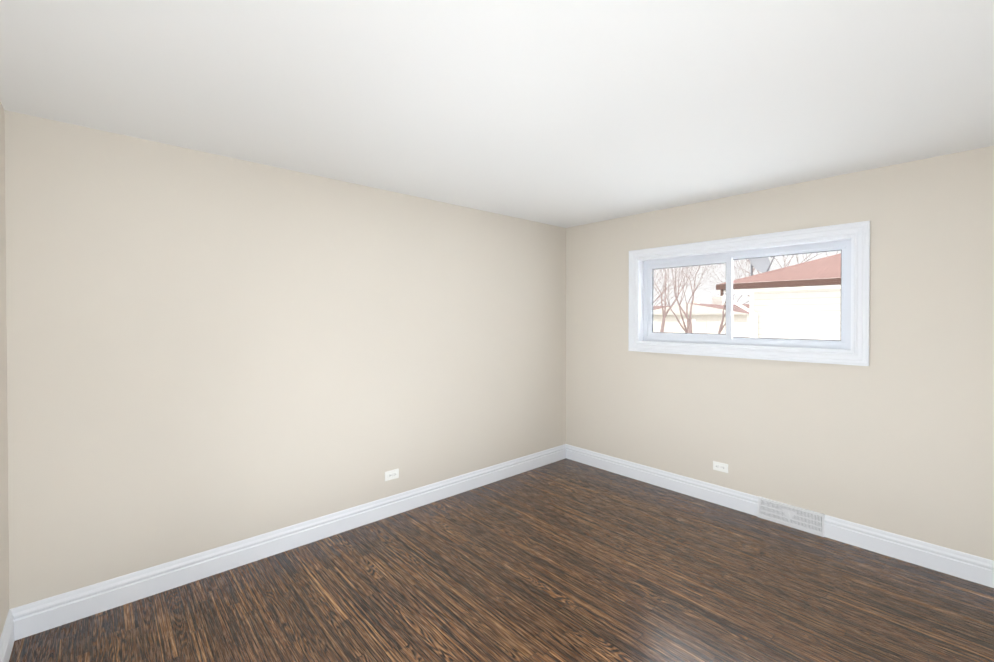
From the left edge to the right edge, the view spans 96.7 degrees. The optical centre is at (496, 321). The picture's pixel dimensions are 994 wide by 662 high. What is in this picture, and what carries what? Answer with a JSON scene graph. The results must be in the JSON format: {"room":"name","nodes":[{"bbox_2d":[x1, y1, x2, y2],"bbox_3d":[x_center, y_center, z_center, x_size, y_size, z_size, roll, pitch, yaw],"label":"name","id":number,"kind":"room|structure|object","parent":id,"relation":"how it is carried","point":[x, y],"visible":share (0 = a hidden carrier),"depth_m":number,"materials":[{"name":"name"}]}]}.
{"room":"empty bedroom","nodes":[
{"label":"empty bedroom","id":0,"kind":"room"},
{"bbox_2d":[0,102,8,636],"bbox_3d":[-1.158,0.267,0.658,0.200,2.440,3.900,0,1,-42],"label":"wall","id":1,"kind":"structure","parent":0,"point":[4,567],"depth_m":1.96,"materials":[{"name":"beige paint"}]},
{"bbox_2d":[0,606,19,661],"bbox_3d":[-1.007,1.414,0.662,0.017,0.146,3.630,0,1,-42],"label":"baseboard","id":2,"kind":"structure","parent":1,"relation":"attached to","point":[11,630],"depth_m":1.96,"materials":[{"name":"white paint"}]},
{"bbox_2d":[4,110,565,608],"bbox_3d":[-0.826,0.242,3.436,4.000,2.440,0.200,0,1,-42],"label":"wall","id":3,"kind":"structure","parent":0,"point":[206,350],"depth_m":2.63,"materials":[{"name":"beige paint"}]},
{"bbox_2d":[15,444,567,638],"bbox_3d":[-0.754,1.390,3.366,4.000,0.146,0.017,0,1,-42],"label":"baseboard","id":4,"kind":"structure","parent":3,"relation":"attached to","point":[30,619],"depth_m":2.66,"materials":[{"name":"white paint"}]},
{"bbox_2d":[385,469,398,480],"bbox_3d":[-0.793,1.159,3.334,0.115,0.070,0.009,0,1,-42],"label":"electrical outlet","id":5,"kind":"object","parent":3,"relation":"attached to","point":[391,474],"visible":1,"depth_m":3.33,"materials":[{"name":"plastic"}]},
{"bbox_2d":[0,0,993,227],"bbox_3d":[0.474,-1.040,1.971,4.400,0.150,4.100,0,1,-42],"label":"ceiling","id":6,"kind":"structure","parent":0,"point":[566,113],"depth_m":1.83,"materials":[{"name":"white paint"}]},
{"bbox_2d":[9,458,993,661],"bbox_3d":[0.474,1.535,1.994,4.400,0.120,4.100,0,1,-42],"label":"floor","id":7,"kind":"structure","parent":0,"point":[565,560],"depth_m":2.35,"materials":[{"name":"brown wood"}]},
{"bbox_2d":[566,146,993,560],"bbox_3d":[1.973,0.242,3.457,0.200,2.440,3.900,0,1,-42],"label":"wall","id":8,"kind":"structure","parent":0,"point":[896,436],"depth_m":2.92,"materials":[{"name":"beige paint"}]},
{"bbox_2d":[568,445,757,515],"bbox_3d":[1.356,1.384,3.993,0.017,0.146,1.815,0,1,-42],"label":"baseboard","id":9,"kind":"structure","parent":8,"relation":"attached to","point":[723,496],"depth_m":3.82,"materials":[{"name":"white paint"}]},
{"bbox_2d":[713,461,727,472],"bbox_3d":[1.782,1.162,3.522,0.009,0.070,0.115,0,1,-42],"label":"electrical outlet","id":10,"kind":"object","parent":8,"relation":"attached to","point":[719,466],"visible":1,"depth_m":3.52,"materials":[{"name":"plastic"}]},
{"bbox_2d":[628,221,869,365],"bbox_3d":[1.869,-0.183,3.526,0.187,0.930,1.728,0,1,-42],"label":"window","id":11,"kind":"structure","parent":8,"relation":"in","point":[850,242],"depth_m":3.33,"materials":[{"name":"white paint"}]},
{"bbox_2d":[757,496,824,536],"bbox_3d":[2.090,1.390,3.159,0.036,0.150,0.406,0,1,-42],"label":"air vent","id":12,"kind":"object","parent":8,"relation":"in","point":[802,519],"visible":1,"depth_m":3.14,"materials":[{"name":"metal"}]},
{"bbox_2d":[824,515,993,587],"bbox_3d":[2.701,1.398,2.488,0.017,0.146,1.409,0,1,-42],"label":"baseboard","id":13,"kind":"structure","parent":8,"relation":"attached to","point":[966,566],"depth_m":2.68,"materials":[{"name":"white paint"}]},
{"label":"outside","id":14,"kind":"structure","parent":0,"visible":0},
{"bbox_3d":[36.525,1.786,51.862,115.780,0.300,150.000,0,1,-42],"label":"lawn","id":15,"kind":"structure","parent":14,"visible":0},
{"bbox_2d":[653,268,675,296],"bbox_3d":[2.582,-0.220,10.466,4.758,4.433,3.996,0,1,-42],"label":"tree","id":16,"kind":"object","parent":15,"relation":"on","point":[662,279],"depth_m":11.00,"materials":[{"name":"brown plant"}]},
{"bbox_2d":[670,266,699,332],"bbox_3d":[7.543,-1.264,18.092,4.546,6.385,4.453,0,1,-42],"label":"tree","id":17,"kind":"object","parent":15,"relation":"on","point":[690,323],"depth_m":18.08,"materials":[{"name":"brown plant"}]},
{"bbox_2d":[653,267,718,312],"bbox_3d":[4.387,-0.199,12.226,5.105,4.360,2.700,0,1,-42],"label":"tree","id":18,"kind":"object","parent":15,"relation":"on","point":[673,290],"depth_m":12.87,"materials":[{"name":"brown plant"}]},
{"bbox_2d":[654,266,717,331],"bbox_3d":[9.274,-1.663,23.782,5.492,7.085,4.920,0,1,-42],"label":"tree","id":19,"kind":"object","parent":15,"relation":"on","point":[664,312],"depth_m":23.52,"materials":[{"name":"brown plant"}]},
{"bbox_2d":[653,266,741,310],"bbox_3d":[5.432,-0.497,13.695,2.801,4.930,4.632,0,1,-42],"label":"tree","id":20,"kind":"object","parent":15,"relation":"on","point":[681,283],"depth_m":12.91,"materials":[{"name":"brown plant"}]},
{"bbox_2d":[654,260,746,332],"bbox_3d":[5.969,-0.755,14.286,4.949,5.436,4.094,0,1,-42],"label":"tree","id":21,"kind":"object","parent":15,"relation":"on","point":[686,329],"depth_m":14.32,"materials":[{"name":"brown plant"}]},
{"bbox_2d":[653,297,749,332],"bbox_3d":[13.679,0.115,28.474,6.700,3.450,7.200,0,1,-42],"label":"garage","id":22,"kind":"structure","parent":15,"relation":"on","point":[698,315],"depth_m":26.00,"materials":[{"name":"white"}]},
{"bbox_2d":[653,301,749,309],"bbox_3d":[19.024,-0.199,44.248,9.700,3.800,14.700,0,1,-42],"label":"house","id":23,"kind":"structure","parent":15,"relation":"on","point":[747,306],"depth_m":45.10,"materials":[{"name":"white"}]},
{"bbox_2d":[653,320,749,336],"bbox_3d":[4.445,0.847,30.655,0.130,1.948,37.250,0,1,-42],"label":"fence","id":24,"kind":"object","parent":15,"relation":"on","point":[741,329],"depth_m":23.17,"materials":[{"name":"white wood"}]},
{"bbox_2d":[706,259,783,333],"bbox_3d":[7.919,-0.407,14.296,4.691,4.739,3.252,0,1,-42],"label":"tree","id":25,"kind":"object","parent":15,"relation":"on","point":[721,327],"depth_m":14.61,"materials":[{"name":"brown plant"}]},
{"bbox_2d":[686,253,818,296],"bbox_3d":[10.447,-1.490,17.420,4.247,6.851,6.626,0,1,-42],"label":"tree","id":26,"kind":"object","parent":15,"relation":"on","point":[745,271],"depth_m":18.30,"materials":[{"name":"brown plant"}]},
{"bbox_2d":[716,253,840,339],"bbox_3d":[12.498,-0.195,6.826,9.510,4.450,13.800,0,1,-42],"label":"neighbouring house","id":27,"kind":"structure","parent":15,"relation":"on","point":[801,290],"depth_m":8.27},
{"bbox_2d":[739,253,836,267],"bbox_3d":[15.217,-2.243,21.341,5.844,8.287,7.394,0,1,-42],"label":"tree","id":28,"kind":"object","parent":15,"relation":"on","point":[790,260],"depth_m":22.14,"materials":[{"name":"brown plant"}]}
]}

